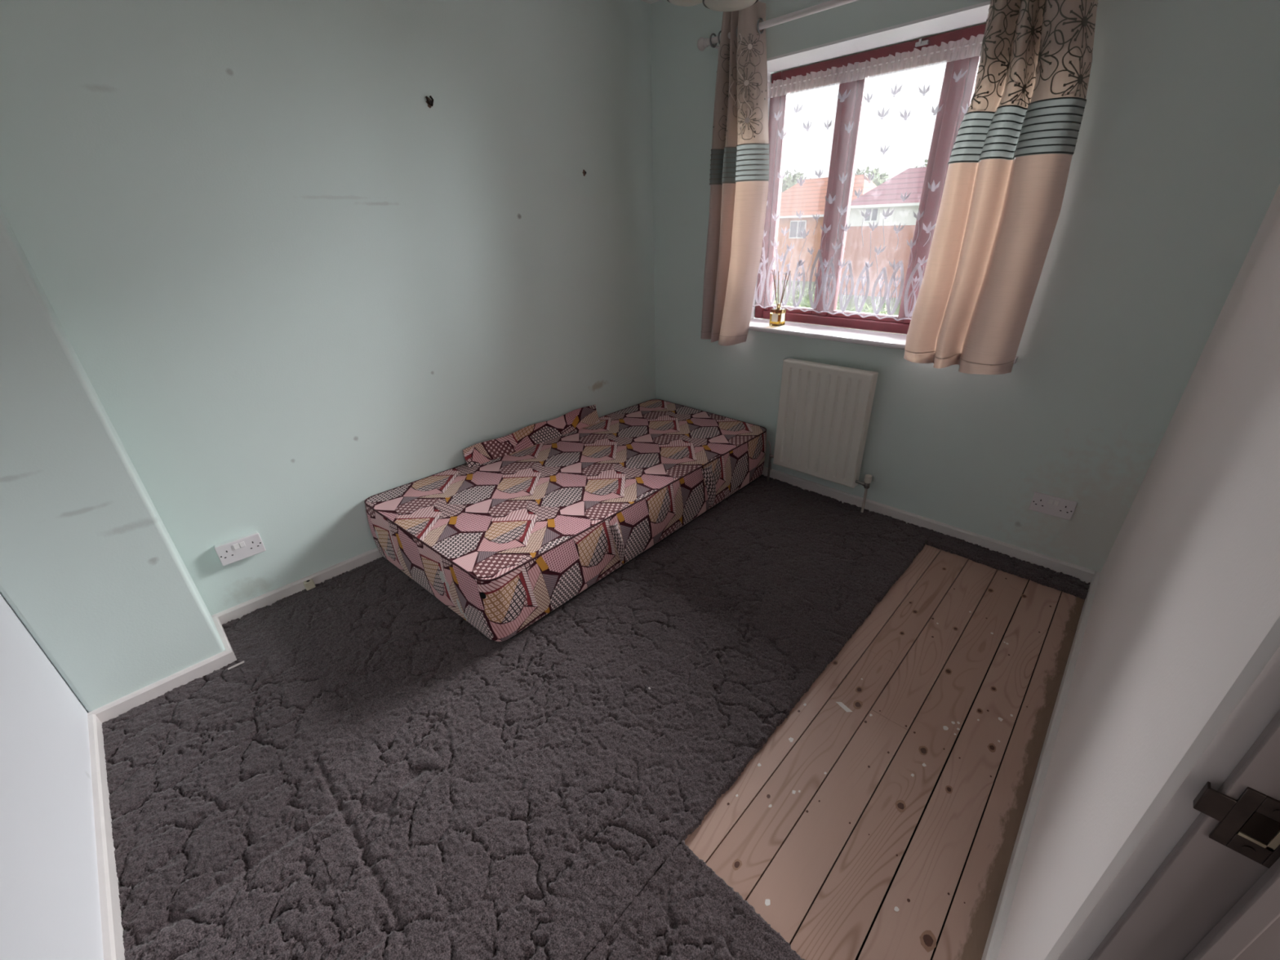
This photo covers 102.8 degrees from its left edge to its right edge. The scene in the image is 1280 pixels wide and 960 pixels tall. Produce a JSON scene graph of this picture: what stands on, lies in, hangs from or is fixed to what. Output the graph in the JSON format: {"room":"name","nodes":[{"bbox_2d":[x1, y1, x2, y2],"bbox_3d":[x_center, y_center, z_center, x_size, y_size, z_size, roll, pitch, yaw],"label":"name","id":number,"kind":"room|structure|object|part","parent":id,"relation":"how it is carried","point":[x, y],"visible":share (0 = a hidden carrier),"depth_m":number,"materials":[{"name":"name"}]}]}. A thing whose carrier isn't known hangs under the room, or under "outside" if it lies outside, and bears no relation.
{"room":"bedroom","nodes":[
{"label":"bedroom","id":0,"kind":"room"},
{"bbox_2d":[0,592,103,959],"bbox_3d":[-1.164,0.078,0.463,2.519,2.757,0.200,22,35,39],"label":"wall","id":1,"kind":"structure","parent":0,"point":[50,905],"depth_m":1.13,"materials":[{"name":"white paint"}]},
{"bbox_2d":[87,714,125,959],"bbox_3d":[-0.954,1.107,0.950,2.227,0.071,0.016,22,35,39],"label":"baseboard","id":2,"kind":"structure","parent":1,"relation":"attached to","point":[112,928],"depth_m":1.28,"materials":[{"name":"paint"}]},
{"bbox_2d":[0,206,225,712],"bbox_3d":[-1.775,-0.381,1.332,0.276,2.477,0.367,22,35,39],"label":"wall","id":3,"kind":"structure","parent":0,"point":[90,566],"depth_m":1.50,"materials":[{"name":"green paint"}]},
{"bbox_2d":[87,648,236,723],"bbox_3d":[-1.634,0.717,1.772,0.016,0.071,0.383,22,35,39],"label":"baseboard","id":4,"kind":"structure","parent":3,"relation":"attached to","point":[111,710],"depth_m":1.75,"materials":[{"name":"paint"}]},
{"bbox_2d":[212,616,235,657],"bbox_3d":[-1.606,0.615,1.976,0.260,0.071,0.016,22,35,39],"label":"baseboard","id":5,"kind":"structure","parent":3,"relation":"attached to","point":[219,626],"depth_m":1.96,"materials":[{"name":"paint"}]},
{"bbox_2d":[0,0,655,615],"bbox_3d":[-0.993,-0.878,2.373,0.200,2.757,3.512,22,35,39],"label":"wall","id":6,"kind":"structure","parent":0,"point":[294,287],"depth_m":1.99,"materials":[{"name":"green paint"}]},
{"bbox_2d":[213,531,266,566],"bbox_3d":[-1.591,0.271,2.034,0.040,0.086,0.146,22,35,39],"label":"double socket","id":7,"kind":"object","parent":6,"relation":"attached to","point":[249,544],"visible":1,"depth_m":2.02,"materials":[{"name":"white plastic"}]},
{"bbox_2d":[232,543,239,549],"bbox_3d":[-1.586,0.262,2.008,0.004,0.022,0.017,22,35,39],"label":"rocker switch","id":8,"kind":"object","parent":7,"relation":"attached to","point":[235,546],"depth_m":2.01,"materials":[{"name":"white plastic"}]},
{"bbox_2d":[239,541,245,547],"bbox_3d":[-1.572,0.255,2.020,0.004,0.022,0.017,22,35,39],"label":"rocker switch","id":9,"kind":"object","parent":7,"relation":"attached to","point":[242,544],"depth_m":2.02,"materials":[{"name":"white plastic"}]},
{"bbox_2d":[211,547,382,624],"bbox_3d":[-0.793,0.132,2.899,0.016,0.071,2.645,22,35,39],"label":"baseboard","id":10,"kind":"structure","parent":6,"relation":"attached to","point":[237,611],"depth_m":2.23,"materials":[{"name":"paint"}]},
{"bbox_2d":[302,578,315,590],"bbox_3d":[-1.460,0.462,2.258,0.024,0.039,0.036,22,35,39],"label":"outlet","id":11,"kind":"object","parent":6,"relation":"attached to","point":[308,584],"visible":1,"depth_m":2.25,"materials":[{"name":"beige plastic"}]},
{"bbox_2d":[425,95,433,107],"bbox_3d":[-0.848,-1.529,2.065,0.016,0.042,0.031,22,35,39],"label":"hole","id":12,"kind":"object","parent":6,"relation":"attached to","point":[429,101],"visible":1,"depth_m":2.06,"materials":[{"name":"brown paint"}]},
{"bbox_2d":[640,0,659,4],"bbox_3d":[-0.084,-1.652,0.893,2.519,0.100,3.012,22,35,39],"label":"ceiling","id":13,"kind":"structure","parent":0,"point":[650,2],"depth_m":2.63,"materials":[{"name":"white paint"}]},
{"bbox_2d":[666,0,758,11],"bbox_3d":[0.132,-1.435,1.171,0.302,0.548,0.284,22,35,39],"label":"ceiling light","id":14,"kind":"object","parent":13,"relation":"attached to","point":[714,5],"visible":1,"depth_m":1.29,"materials":[{"name":"white"}]},
{"bbox_3d":[0.129,-1.310,1.354,0.140,0.072,0.140,22,35,39],"label":"lamp shade","id":15,"kind":"part","parent":14,"relation":"part of","materials":[{"name":"clear glass"}]},
{"bbox_3d":[0.227,-1.221,1.270,0.164,0.072,0.164,22,35,39],"label":"lamp shade","id":16,"kind":"part","parent":14,"relation":"part of","materials":[{"name":"clear glass"}]},
{"bbox_2d":[240,543,1084,959],"bbox_3d":[-0.009,0.622,2.015,2.544,0.061,3.012,22,35,39],"label":"floor","id":17,"kind":"structure","parent":0,"point":[881,819],"depth_m":1.46,"materials":[{"name":"brown wood"}]},
{"bbox_2d":[102,474,1090,959],"bbox_3d":[-0.013,0.580,1.999,2.505,0.028,2.982,22,35,39],"label":"carpet","id":18,"kind":"object","parent":17,"relation":"on","point":[462,793],"depth_m":1.54,"materials":[{"name":"grey carpet"}]},
{"bbox_3d":[-1.473,0.676,1.864,0.010,0.003,0.050,22,35,39],"label":"paper strip","id":19,"kind":"part","parent":18,"relation":"part of","materials":[{"name":"white paper"}]},
{"bbox_2d":[364,399,771,641],"bbox_3d":[-0.227,-0.008,2.694,1.013,0.426,1.998,22,35,39],"label":"mattress","id":20,"kind":"object","parent":18,"relation":"on","point":[535,516],"visible":1,"depth_m":2.33,"materials":[{"name":"pink fabric"}]},
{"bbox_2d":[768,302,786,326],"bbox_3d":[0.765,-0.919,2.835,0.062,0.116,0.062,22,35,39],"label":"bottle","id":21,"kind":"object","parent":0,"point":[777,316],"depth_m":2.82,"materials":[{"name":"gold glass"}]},
{"bbox_2d":[650,0,1279,573],"bbox_3d":[1.172,-0.992,2.476,2.719,2.757,0.300,22,35,39],"label":"wall","id":22,"kind":"structure","parent":0,"point":[1173,180],"depth_m":1.98,"materials":[{"name":"green paint"}]},
{"bbox_2d":[697,0,857,61],"bbox_3d":[0.940,-1.849,1.951,1.765,0.090,0.112,22,35,39],"label":"curtain rod","id":23,"kind":"object","parent":22,"relation":"attached to","point":[702,43],"visible":0.81,"depth_m":2.17,"materials":[{"name":"white metal"}]},
{"bbox_2d":[700,0,769,346],"bbox_3d":[0.465,-1.448,2.609,0.364,1.479,0.127,22,35,39],"label":"curtain","id":24,"kind":"object","parent":23,"relation":"hanging from","point":[739,180],"visible":1,"depth_m":2.53,"materials":[{"name":"beige fabric"}]},
{"bbox_3d":[0.473,-1.145,2.762,0.360,0.799,0.122,22,35,39],"label":"panel","id":25,"kind":"part","parent":24,"relation":"part of","materials":[{"name":"brown fabric"}]},
{"bbox_3d":[0.462,-1.869,2.388,0.308,0.528,0.116,22,35,39],"label":"flower panel","id":26,"kind":"part","parent":24,"relation":"part of","materials":[{"name":"beige fabric"}]},
{"bbox_2d":[903,0,1097,374],"bbox_3d":[1.302,-1.123,1.862,0.427,1.439,0.167,22,35,39],"label":"curtain","id":27,"kind":"object","parent":23,"relation":"hanging from","point":[998,214],"visible":1,"depth_m":1.83,"materials":[{"name":"beige fabric"}]},
{"bbox_3d":[1.311,-0.818,2.013,0.427,0.759,0.168,22,35,39],"label":"panel","id":28,"kind":"part","parent":27,"relation":"part of","materials":[{"name":"brown fabric"}]},
{"bbox_3d":[1.300,-1.525,1.648,0.352,0.528,0.154,22,35,39],"label":"flower panel","id":29,"kind":"part","parent":27,"relation":"part of","materials":[{"name":"beige fabric"}]},
{"bbox_2d":[766,358,878,512],"bbox_3d":[0.989,-0.250,2.746,0.592,0.738,0.106,22,35,39],"label":"radiator","id":30,"kind":"object","parent":22,"relation":"attached to","point":[824,411],"visible":1,"depth_m":2.67,"materials":[{"name":"white metal"}]},
{"bbox_2d":[754,22,986,334],"bbox_3d":[1.145,-1.329,2.439,1.268,1.184,0.087,22,35,39],"label":"window","id":31,"kind":"structure","parent":22,"relation":"in","point":[953,95],"depth_m":2.46,"materials":[{"name":"brown wood"}]},
{"bbox_3d":[0.857,-1.450,2.705,0.336,1.079,0.040,22,35,39],"label":"sash","id":32,"kind":"part","parent":31,"relation":"part of","materials":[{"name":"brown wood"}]},
{"bbox_3d":[1.163,-1.326,2.437,0.396,1.079,0.040,22,35,39],"label":"sash","id":33,"kind":"part","parent":31,"relation":"part of","materials":[{"name":"brown wood"}]},
{"bbox_3d":[1.459,-1.205,2.178,0.306,1.079,0.040,22,35,39],"label":"sash","id":34,"kind":"part","parent":31,"relation":"part of","materials":[{"name":"brown wood"}]},
{"bbox_2d":[751,0,991,319],"bbox_3d":[1.059,-1.292,2.357,1.288,1.196,0.196,22,35,39],"label":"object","id":35,"kind":"structure","parent":22,"relation":"in","point":[977,13],"depth_m":2.11,"materials":[{"name":"white paint"}]},
{"bbox_2d":[770,41,982,88],"bbox_3d":[1.067,-1.758,2.148,1.264,0.006,0.006,22,35,39],"label":"wire","id":36,"kind":"object","parent":35,"relation":"attached to","point":[980,42],"visible":0.19,"depth_m":2.18,"materials":[{"name":"white"}]},
{"bbox_2d":[752,34,984,320],"bbox_3d":[1.078,-1.305,2.369,1.217,1.060,0.038,22,35,39],"label":"lace curtain","id":37,"kind":"object","parent":36,"relation":"hanging from","point":[971,51],"visible":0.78,"depth_m":2.42,"materials":[{"name":"white fabric"}]},
{"bbox_2d":[748,318,1017,364],"bbox_3d":[1.087,-0.728,2.596,1.430,0.029,0.242,22,35,39],"label":"window sill","id":38,"kind":"structure","parent":22,"relation":"attached to","point":[886,340],"depth_m":2.62,"materials":[{"name":"white plastic"}]},
{"bbox_2d":[768,269,791,326],"bbox_3d":[0.757,-0.999,2.801,0.112,0.290,0.063,22,35,39],"label":"reed diffuser","id":39,"kind":"object","parent":38,"relation":"on","point":[777,316],"visible":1,"depth_m":2.81,"materials":[{"name":"gold glass"}]},
{"bbox_2d":[761,466,1095,583],"bbox_3d":[1.020,0.054,2.947,2.487,0.071,0.016,22,35,39],"label":"baseboard","id":40,"kind":"structure","parent":22,"relation":"attached to","point":[1086,575],"depth_m":2.52,"materials":[{"name":"white paint"}]},
{"bbox_2d":[1028,491,1077,519],"bbox_3d":[1.755,0.111,2.176,0.146,0.086,0.014,22,35,39],"label":"double socket","id":41,"kind":"object","parent":22,"relation":"attached to","point":[1042,503],"visible":1,"depth_m":2.17,"materials":[{"name":"white plastic"}]},
{"bbox_2d":[1047,498,1053,504],"bbox_3d":[1.744,0.092,2.170,0.017,0.022,0.004,22,35,39],"label":"rocker switch","id":42,"kind":"object","parent":41,"relation":"attached to","point":[1050,501],"depth_m":2.17,"materials":[{"name":"white plastic"}]},
{"bbox_2d":[1053,500,1059,506],"bbox_3d":[1.759,0.097,2.158,0.017,0.022,0.004,22,35,39],"label":"rocker switch","id":43,"kind":"object","parent":41,"relation":"attached to","point":[1056,503],"depth_m":2.16,"materials":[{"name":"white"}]},
{"bbox_2d":[996,184,1279,959],"bbox_3d":[0.823,-0.046,0.597,0.100,2.757,3.212,22,35,39],"label":"wall","id":44,"kind":"structure","parent":0,"point":[1188,589],"depth_m":0.85,"materials":[{"name":"paint"}]},
{"bbox_2d":[981,572,1100,959],"bbox_3d":[1.251,0.746,1.546,0.016,0.071,1.945,22,35,39],"label":"baseboard","id":45,"kind":"structure","parent":44,"relation":"attached to","point":[995,936],"depth_m":1.33,"materials":[{"name":"white paint"}]},
{"bbox_2d":[1044,616,1279,959],"bbox_3d":[0.244,0.363,0.139,0.118,2.064,0.889,22,35,39],"label":"door","id":46,"kind":"structure","parent":44,"relation":"in","point":[1197,876],"depth_m":0.43,"materials":[{"name":"white paint"}]},
{"bbox_3d":[0.487,0.273,0.410,0.054,0.066,0.009,22,35,39],"label":"strike plate","id":47,"kind":"part","parent":46,"relation":"part of","materials":[{"name":"brown metal"}]},
{"label":"outside","id":48,"kind":"structure","parent":0,"visible":0},
{"bbox_2d":[773,280,904,334],"bbox_3d":[20.838,-17.442,43.275,110.000,0.200,89.400,22,35,39],"label":"lawn","id":49,"kind":"structure","parent":48,"point":[851,303],"depth_m":29.52,"materials":[{"name":"green plant"}]},
{"bbox_2d":[761,288,777,319],"bbox_3d":[3.373,-4.955,16.576,2.475,3.228,2.427,22,35,39],"label":"bush","id":50,"kind":"object","parent":49,"relation":"on","point":[775,301],"visible":0.02,"depth_m":15.85,"materials":[{"name":"green plant"}]},
{"bbox_2d":[781,167,810,192],"bbox_3d":[16.607,-31.456,60.585,9.231,9.670,9.093,22,35,39],"label":"tree","id":51,"kind":"object","parent":49,"relation":"on","point":[787,183],"visible":0.06,"depth_m":57.23,"materials":[{"name":"green plant"}]},
{"bbox_2d":[786,284,840,327],"bbox_3d":[4.919,-4.242,14.980,2.200,2.802,2.184,22,35,39],"label":"bush","id":52,"kind":"object","parent":49,"relation":"on","point":[805,302],"visible":0.05,"depth_m":14.34,"materials":[{"name":"green plant"}]},
{"bbox_2d":[774,173,876,281],"bbox_3d":[14.107,-19.752,40.229,9.500,7.000,7.760,22,35,39],"label":"house","id":53,"kind":"structure","parent":49,"relation":"on","point":[809,198],"depth_m":38.15,"materials":[{"name":"orange brick"}]},
{"bbox_2d":[835,299,902,334],"bbox_3d":[5.819,-3.394,13.221,1.896,2.435,1.882,22,35,39],"label":"bush","id":54,"kind":"object","parent":49,"relation":"on","point":[869,310],"visible":0.05,"depth_m":12.75,"materials":[{"name":"green plant"}]},
{"bbox_2d":[854,165,892,186],"bbox_3d":[24.146,-29.320,56.360,7.732,9.221,7.949,22,35,39],"label":"tree","id":55,"kind":"object","parent":49,"relation":"on","point":[877,181],"visible":0.13,"depth_m":53.72,"materials":[{"name":"green plant"}]},
{"bbox_2d":[838,166,926,297],"bbox_3d":[18.438,-14.141,29.047,11.300,6.700,7.760,22,35,39],"label":"house","id":56,"kind":"structure","parent":49,"relation":"on","point":[887,194],"depth_m":29.07,"materials":[{"name":"red brick"}]},
{"bbox_2d":[915,159,928,168],"bbox_3d":[28.352,-25.817,48.921,8.100,9.364,8.358,-8,27,-13],"label":"tree","id":57,"kind":"object","parent":49,"relation":"on","point":[926,160],"visible":0.02,"depth_m":47.35,"materials":[{"name":"green plant"}]}
]}

